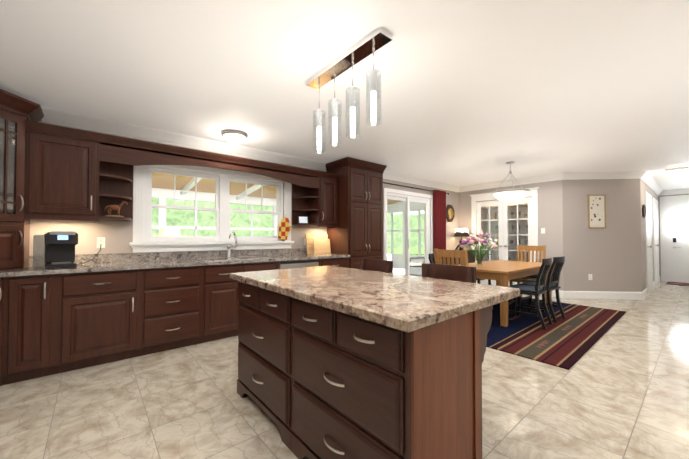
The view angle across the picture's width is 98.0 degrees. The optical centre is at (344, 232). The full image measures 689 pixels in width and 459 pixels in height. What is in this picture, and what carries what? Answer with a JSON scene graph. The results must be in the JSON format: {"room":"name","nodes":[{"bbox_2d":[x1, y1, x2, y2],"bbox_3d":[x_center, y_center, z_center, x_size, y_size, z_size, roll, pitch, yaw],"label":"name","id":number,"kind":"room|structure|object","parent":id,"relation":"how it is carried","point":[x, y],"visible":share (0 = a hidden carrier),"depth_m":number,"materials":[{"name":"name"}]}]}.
{"room":"kitchen","nodes":[
{"label":"kitchen","id":0,"kind":"room"},
{"bbox_2d":[152,189,277,235],"bbox_3d":[-2.426,-0.048,7.852,9.760,2.750,0.140,1,-1,-40],"label":"wall","id":1,"kind":"structure","parent":0,"point":[252,202],"depth_m":7.02,"materials":[{"name":"white"}]},
{"bbox_2d":[152,172,404,207],"bbox_3d":[-1.352,-1.126,6.591,9.920,0.575,3.639,1,-1,-40],"label":"ceiling","id":2,"kind":"structure","parent":0,"point":[238,188],"depth_m":6.55,"materials":[{"name":"brown wood"}]},
{"bbox_2d":[0,281,688,458],"bbox_3d":[3.219,1.327,4.140,14.020,0.120,6.390,1,-1,-40],"label":"floor","id":3,"kind":"structure","parent":0,"point":[619,389],"depth_m":2.15,"materials":[{"name":"tile"}]},
{"bbox_2d":[0,277,3,385],"bbox_3d":[-2.745,0.802,2.163,0.308,0.865,0.308,1,-1,-40],"label":"base cabinet","id":4,"kind":"object","parent":3,"relation":"on","point":[1,278],"depth_m":2.39,"materials":[{"name":"brown wood"}]},
{"bbox_2d":[4,273,59,384],"bbox_3d":[-2.790,0.800,2.698,0.313,0.885,0.595,1,-1,-40],"label":"base cabinet","id":5,"kind":"object","parent":3,"relation":"on","point":[31,304],"depth_m":2.48,"materials":[{"name":"brown wood"}]},
{"bbox_2d":[56,269,143,373],"bbox_3d":[-2.439,0.805,2.992,0.603,0.885,0.595,1,-1,-40],"label":"base cabinet","id":6,"kind":"object","parent":3,"relation":"on","point":[98,309],"depth_m":2.77,"materials":[{"name":"brown wood"}]},
{"bbox_2d":[16,253,351,276],"bbox_3d":[-1.505,0.354,3.769,3.650,0.042,0.619,1,-1,-40],"label":"countertop","id":7,"kind":"structure","parent":6,"relation":"on","point":[105,266],"depth_m":3.18,"materials":[{"name":"grey stone"}]},
{"bbox_2d":[0,217,31,276],"bbox_3d":[-3.196,0.109,2.222,1.096,0.408,0.819,1,-1,-40],"label":"cabinet","id":8,"kind":"object","parent":7,"relation":"on","point":[14,233],"depth_m":2.56,"materials":[{"name":"brown wood"}]},
{"bbox_2d":[33,231,77,268],"bbox_3d":[-2.664,0.157,2.761,0.305,0.332,0.280,-1,-1,42],"label":"coffee maker","id":9,"kind":"object","parent":7,"relation":"on","point":[59,250],"visible":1,"depth_m":2.74,"materials":[{"name":"black plastic"}]},
{"bbox_2d":[200,257,235,260],"bbox_3d":[-1.428,0.433,3.856,0.779,0.197,0.400,1,-1,-40],"label":"sink","id":10,"kind":"object","parent":7,"relation":"in","point":[201,258],"depth_m":3.73,"materials":[{"name":"silver metal"}]},
{"bbox_2d":[224,231,237,256],"bbox_3d":[-1.439,0.160,3.939,0.158,0.352,0.316,1,-1,-40],"label":"faucet","id":11,"kind":"object","parent":7,"relation":"on","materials":[{"name":"silver metal"}]},
{"bbox_2d":[305,234,330,253],"bbox_3d":[-0.431,0.194,4.944,0.430,0.330,0.126,1,-1,-40],"label":"cutting boards","id":12,"kind":"object","parent":7,"relation":"on","point":[317,243],"visible":1,"depth_m":4.91,"materials":[{"name":"beige wood"}]},
{"bbox_2d":[144,265,203,354],"bbox_3d":[-1.990,0.811,3.370,0.570,0.885,0.595,1,-1,-40],"label":"base cabinet","id":13,"kind":"object","parent":3,"relation":"on","point":[173,298],"depth_m":3.15,"materials":[{"name":"brown wood"}]},
{"bbox_2d":[204,261,279,341],"bbox_3d":[-1.419,0.819,3.850,0.923,0.885,0.595,1,-1,-40],"label":"base cabinet","id":14,"kind":"object","parent":3,"relation":"on","point":[221,303],"depth_m":3.48,"materials":[{"name":"brown wood"}]},
{"bbox_2d":[280,261,319,268],"bbox_3d":[-0.804,0.827,4.366,0.683,0.885,0.595,1,-1,-40],"label":"dishwasher","id":15,"kind":"object","parent":3,"relation":"on","point":[283,264],"depth_m":4.12,"materials":[{"name":"silver metal"}]},
{"bbox_2d":[320,257,351,267],"bbox_3d":[-0.329,0.834,4.765,0.558,0.885,0.595,1,-1,-40],"label":"base cabinet","id":16,"kind":"object","parent":3,"relation":"on","point":[346,262],"depth_m":4.57,"materials":[{"name":"brown wood"}]},
{"bbox_2d":[324,157,383,268],"bbox_3d":[0.192,0.062,5.218,0.806,2.444,0.591,1,-1,-40],"label":"tall cabinet","id":17,"kind":"object","parent":3,"relation":"on","point":[359,232],"depth_m":4.93,"materials":[{"name":"brown wood"}]},
{"bbox_2d":[230,278,492,458],"bbox_3d":[-0.070,0.793,1.882,0.686,0.875,1.672,1,-1,-40],"label":"kitchen island","id":18,"kind":"object","parent":3,"relation":"on","point":[335,362],"depth_m":1.32,"materials":[{"name":"brown wood"}]},
{"bbox_2d":[229,266,519,333],"bbox_3d":[0.030,0.334,1.981,0.970,0.044,1.730,1,-1,-40],"label":"island countertop","id":19,"kind":"structure","parent":18,"relation":"on","point":[415,303],"depth_m":1.51,"materials":[{"name":"beige stone"}]},
{"bbox_2d":[360,258,392,272],"bbox_3d":[0.123,0.749,2.656,0.506,0.992,0.456,1,-1,-40],"label":"bar stool","id":20,"kind":"object","parent":3,"relation":"on","point":[379,265],"visible":0.12,"depth_m":2.81,"materials":[{"name":"brown wood"}]},
{"bbox_2d":[422,263,475,282],"bbox_3d":[0.624,0.739,2.097,0.497,0.992,0.440,1,-1,-44],"label":"bar stool","id":21,"kind":"object","parent":3,"relation":"on","point":[454,272],"visible":0.23,"depth_m":2.25,"materials":[{"name":"brown wood"}]},
{"bbox_2d":[446,250,474,264],"bbox_3d":[2.775,0.873,7.141,0.690,0.885,0.474,1,-1,-40],"label":"chest","id":22,"kind":"object","parent":3,"relation":"on","point":[471,258],"visible":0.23,"depth_m":7.02,"materials":[{"name":"brown wood"}]},
{"bbox_2d":[454,228,468,249],"bbox_3d":[2.820,0.170,7.200,0.356,0.520,0.356,1,-1,-40],"label":"table lamp","id":23,"kind":"object","parent":22,"relation":"on","point":[461,232],"visible":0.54,"depth_m":7.08,"materials":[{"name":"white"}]},
{"bbox_2d":[481,203,527,279],"bbox_3d":[3.941,0.264,7.082,0.428,2.100,1.250,1,-1,-40],"label":"shelves","id":24,"kind":"object","parent":3,"relation":"on","point":[520,205],"depth_m":7.10,"materials":[{"name":"white wood"}]},
{"bbox_2d":[486,297,625,369],"bbox_3d":[2.413,1.270,4.750,3.230,0.011,2.640,1,-1,-40],"label":"rug","id":25,"kind":"object","parent":3,"relation":"on","point":[573,337],"visible":0.57,"depth_m":3.73,"materials":[{"name":"multicoloured fabric"}]},
{"bbox_2d":[428,253,442,263],"bbox_3d":[1.730,0.814,5.008,0.457,0.907,0.540,1,-1,-40],"label":"chair","id":26,"kind":"object","parent":25,"relation":"on","point":[431,257],"visible":0.17,"depth_m":5.08,"materials":[{"name":"black paint"}]},
{"bbox_2d":[434,249,468,265],"bbox_3d":[1.536,0.732,3.949,0.505,1.029,0.470,1,-1,-34],"label":"oak chair","id":27,"kind":"object","parent":25,"relation":"on","point":[439,254],"visible":0.17,"depth_m":3.81,"materials":[{"name":"brown wood"}]},
{"bbox_2d":[458,258,490,284],"bbox_3d":[2.401,0.823,5.600,0.450,0.907,0.536,1,-1,-40],"label":"chair","id":28,"kind":"object","parent":25,"relation":"on","point":[478,281],"visible":0.02,"depth_m":5.53,"materials":[{"name":"black paint"}]},
{"bbox_2d":[459,260,551,326],"bbox_3d":[2.559,0.895,4.893,1.970,0.732,0.980,1,-1,-40],"label":"dining table","id":29,"kind":"object","parent":25,"relation":"on","point":[502,272],"visible":0.56,"depth_m":4.26,"materials":[{"name":"brown wood"}]},
{"bbox_2d":[460,232,496,264],"bbox_3d":[2.124,0.259,4.729,0.589,0.531,0.589,1,-1,-40],"label":"vase","id":30,"kind":"object","parent":29,"relation":"on","point":[474,240],"visible":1,"depth_m":4.68,"materials":[{"name":"clear glass"}]},
{"bbox_2d":[509,245,545,300],"bbox_3d":[3.431,0.759,5.603,0.529,1.029,0.496,1,-1,-40],"label":"oak chair","id":31,"kind":"object","parent":25,"relation":"on","point":[542,250],"visible":0.29,"depth_m":5.66,"materials":[{"name":"brown wood"}]},
{"bbox_2d":[508,257,552,328],"bbox_3d":[2.539,0.800,4.137,0.440,0.907,0.529,1,-1,-44],"label":"chair","id":32,"kind":"object","parent":25,"relation":"on","point":[537,290],"visible":0.81,"depth_m":4.00,"materials":[{"name":"black paint"}]},
{"bbox_2d":[517,256,565,321],"bbox_3d":[2.941,0.805,4.469,0.457,0.907,0.540,1,-1,-40],"label":"chair","id":33,"kind":"object","parent":25,"relation":"on","point":[552,283],"visible":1,"depth_m":4.34,"materials":[{"name":"black paint"}]},
{"bbox_2d":[667,282,688,285],"bbox_3d":[8.769,1.314,7.444,0.570,0.011,1.010,1,-1,-40],"label":"rug","id":34,"kind":"object","parent":3,"relation":"on","point":[679,283],"visible":1,"depth_m":7.67,"materials":[{"name":"red carpet"}]},
{"bbox_2d":[0,0,688,189],"bbox_3d":[3.219,-1.253,4.182,14.020,0.120,6.390,1,-1,-40],"label":"ceiling","id":35,"kind":"structure","parent":0,"point":[473,92],"depth_m":2.33,"materials":[{"name":"white paint"}]},
{"bbox_2d":[222,129,247,143],"bbox_3d":[-1.338,-1.146,3.651,0.300,0.110,0.300,1,-1,-40],"label":"kitchen ceiling light","id":36,"kind":"object","parent":35,"relation":"attached to","point":[234,136],"visible":1,"depth_m":3.56,"materials":[{"name":"white glass"}]},
{"bbox_2d":[306,27,391,153],"bbox_3d":[-0.007,-0.930,2.140,0.110,0.590,0.820,1,-1,-40],"label":"pendant light","id":37,"kind":"object","parent":35,"relation":"hanging from","point":[377,39],"visible":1,"depth_m":2.06,"materials":[{"name":"glass"}]},
{"bbox_2d":[492,161,529,200],"bbox_3d":[2.784,-0.849,5.019,0.552,0.660,0.552,1,-1,-40],"label":"dining pendant light","id":38,"kind":"object","parent":35,"relation":"hanging from","point":[513,194],"visible":1,"depth_m":4.86,"materials":[{"name":"white glass"}]},
{"bbox_2d":[666,167,688,173],"bbox_3d":[6.252,-1.145,5.559,0.360,0.050,0.360,1,-1,-40],"label":"light","id":39,"kind":"object","parent":35,"relation":"attached to","point":[678,170],"visible":1,"depth_m":5.52,"materials":[{"name":"silver metal"}]},
{"bbox_2d":[29,120,688,291],"bbox_3d":[3.167,0.038,4.222,13.700,2.460,6.230,1,-1,-40],"label":"wall","id":40,"kind":"structure","parent":0,"point":[611,256],"depth_m":5.86,"materials":[{"name":"grey paint"}]},
{"bbox_2d":[0,93,27,216],"bbox_3d":[-2.861,-0.587,2.303,0.495,0.853,0.495,1,-1,-40],"label":"upper cabinet","id":41,"kind":"object","parent":40,"relation":"attached to","point":[13,119],"depth_m":2.60,"materials":[{"name":"brown wood"}]},
{"bbox_2d":[28,121,99,220],"bbox_3d":[-2.739,-0.566,2.936,0.510,0.825,0.330,1,-1,-40],"label":"upper cabinet","id":42,"kind":"object","parent":40,"relation":"attached to","point":[64,163],"depth_m":2.81,"materials":[{"name":"brown wood"}]},
{"bbox_2d":[105,201,127,216],"bbox_3d":[-2.441,-0.254,3.206,0.202,0.190,0.099,1,-1,-40],"label":"horse figurine","id":43,"kind":"object","parent":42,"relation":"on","point":[114,207],"visible":0.96,"depth_m":3.18,"materials":[{"name":"brown wood"}]},
{"bbox_2d":[97,237,104,247],"bbox_3d":[-2.629,0.112,3.231,0.070,0.114,0.008,1,-1,-40],"label":"electrical outlet","id":44,"kind":"object","parent":40,"relation":"attached to","point":[101,241],"visible":0.98,"depth_m":3.23,"materials":[{"name":"white plastic"}]},
{"bbox_2d":[32,249,306,264],"bbox_3d":[-2.086,0.289,3.672,4.666,0.100,0.022,1,-1,-40],"label":"backsplash","id":45,"kind":"structure","parent":40,"relation":"attached to","point":[79,258],"depth_m":3.61,"materials":[{"name":"grey stone"}]},
{"bbox_2d":[129,165,293,252],"bbox_3d":[-1.648,-0.308,4.092,2.100,1.097,0.185,1,-1,-40],"label":"kitchen window","id":46,"kind":"structure","parent":40,"relation":"in","point":[144,240],"depth_m":3.95,"materials":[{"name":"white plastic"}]},
{"bbox_2d":[278,214,291,239],"bbox_3d":[-0.917,-0.081,4.614,0.223,0.394,0.024,1,-1,-40],"label":"oven mitt","id":47,"kind":"object","parent":46,"relation":"hanging from","point":[285,228],"visible":0.92,"depth_m":4.59,"materials":[{"name":"multicoloured fabric"}]},
{"bbox_2d":[308,171,339,224],"bbox_3d":[-0.349,-0.533,4.943,0.389,0.825,0.330,1,-1,-40],"label":"upper cabinet","id":48,"kind":"object","parent":40,"relation":"attached to","point":[323,188],"depth_m":4.80,"materials":[{"name":"brown wood"}]},
{"bbox_2d":[298,216,308,223],"bbox_3d":[-0.665,-0.196,4.764,0.174,0.125,0.096,1,-1,-40],"label":"display","id":49,"kind":"object","parent":48,"relation":"on","point":[302,219],"visible":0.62,"depth_m":4.75,"materials":[{"name":"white plastic"}]},
{"bbox_2d":[41,106,688,195],"bbox_3d":[3.268,-1.117,5.031,12.250,0.125,4.870,1,-1,-40],"label":"crown molding","id":50,"kind":"structure","parent":40,"relation":"attached to","point":[74,120],"depth_m":4.34,"materials":[{"name":"white wood"}]},
{"bbox_2d":[384,188,432,275],"bbox_3d":[1.345,0.225,6.342,1.630,2.155,0.145,1,-1,-40],"label":"sliding glass door","id":51,"kind":"structure","parent":40,"relation":"in","point":[427,200],"depth_m":6.35,"materials":[{"name":"white plastic"}]},
{"bbox_2d":[383,182,448,259],"bbox_3d":[1.561,0.158,6.374,2.410,2.250,0.122,1,-1,-40],"label":"curtain","id":52,"kind":"object","parent":40,"relation":"hanging from","point":[439,219],"visible":0.62,"depth_m":6.82,"materials":[{"name":"red fabric"}]},
{"bbox_2d":[446,205,454,221],"bbox_3d":[2.574,-0.462,7.285,0.370,0.414,0.045,1,-1,-40],"label":"wall clock","id":53,"kind":"object","parent":40,"relation":"attached to","point":[450,213],"visible":1,"depth_m":7.25,"materials":[{"name":"brown metal"}]},
{"bbox_2d":[470,187,538,282],"bbox_3d":[3.611,0.192,6.806,0.194,2.235,1.488,1,-1,-40],"label":"door frame","id":54,"kind":"structure","parent":40,"relation":"attached to","point":[533,193],"depth_m":6.37,"materials":[{"name":"white wood"}]},
{"bbox_2d":[477,198,531,285],"bbox_3d":[3.599,0.289,6.794,0.086,2.025,1.212,1,-1,-40],"label":"doors","id":55,"kind":"structure","parent":40,"relation":"in","point":[502,222],"depth_m":6.78,"materials":[{"name":"white wood"}]},
{"bbox_2d":[587,194,605,227],"bbox_3d":[4.930,-0.406,5.847,0.320,0.660,0.025,0,-1,5],"label":"framed art","id":56,"kind":"object","parent":40,"relation":"attached to","point":[596,211],"visible":0.94,"depth_m":5.84,"materials":[{"name":"beige paper"}]},
{"bbox_2d":[552,281,654,299],"bbox_3d":[4.966,1.230,6.334,7.925,0.145,4.540,1,-1,-40],"label":"baseboard","id":57,"kind":"structure","parent":40,"relation":"attached to","point":[603,295],"depth_m":5.82,"materials":[{"name":"white wood"}]},
{"bbox_2d":[642,205,645,217],"bbox_3d":[5.976,-0.424,5.970,0.260,0.260,0.035,1,-1,-40],"label":"wall clock","id":58,"kind":"object","parent":40,"relation":"attached to","point":[644,211],"visible":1,"depth_m":5.91,"materials":[{"name":"brown metal"}]},
{"bbox_2d":[645,191,652,294],"bbox_3d":[6.687,0.225,6.527,1.100,2.160,0.081,1,-1,-40],"label":"door frame","id":59,"kind":"structure","parent":40,"relation":"attached to","point":[648,242],"depth_m":6.50,"materials":[{"name":"white wood"}]},
{"bbox_2d":[653,197,659,286],"bbox_3d":[7.936,0.242,7.575,1.200,2.160,0.081,1,-1,-40],"label":"door frame","id":60,"kind":"structure","parent":40,"relation":"attached to","point":[656,241],"depth_m":7.52,"materials":[{"name":"white wood"}]},
{"bbox_2d":[660,195,688,282],"bbox_3d":[8.983,0.174,7.681,0.060,2.300,1.210,1,-1,-40],"label":"door","id":61,"kind":"structure","parent":40,"relation":"attached to","point":[674,229],"depth_m":7.95,"materials":[{"name":"white wood"}]},
{"bbox_2d":[387,202,423,274],"bbox_3d":[2.406,-0.020,9.585,0.130,2.750,3.420,1,-1,-40],"label":"wall","id":62,"kind":"structure","parent":0,"point":[413,208],"depth_m":9.99,"materials":[{"name":"white"}]},
{"bbox_3d":[-1.352,1.356,6.550,9.920,0.099,3.640,1,-1,-40],"label":"floor","id":63,"kind":"structure","parent":0,"visible":0},
{"bbox_2d":[158,227,180,235],"bbox_3d":[-2.978,0.602,5.092,0.600,1.360,0.600,1,-1,-40],"label":"lamp","id":64,"kind":"object","parent":63,"relation":"on","point":[166,231],"depth_m":4.98,"materials":[{"name":"white"}]},
{"bbox_2d":[387,254,404,273],"bbox_3d":[0.936,0.925,7.114,1.000,0.780,0.630,1,-1,-40],"label":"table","id":65,"kind":"object","parent":63,"relation":"on","point":[394,269],"depth_m":7.12,"materials":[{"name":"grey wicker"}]},
{"bbox_2d":[410,257,423,266],"bbox_3d":[1.910,0.811,7.780,0.504,1.031,0.499,0,-1,15],"label":"chair","id":66,"kind":"object","parent":63,"relation":"on","point":[413,264],"depth_m":7.59,"materials":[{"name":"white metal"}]},
{"label":"outside","id":67,"kind":"structure","parent":0,"visible":0},
{"bbox_2d":[152,198,423,254],"bbox_3d":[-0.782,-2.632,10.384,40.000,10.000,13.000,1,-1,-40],"label":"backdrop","id":68,"kind":"structure","parent":67,"point":[188,219],"depth_m":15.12,"materials":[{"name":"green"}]}
]}

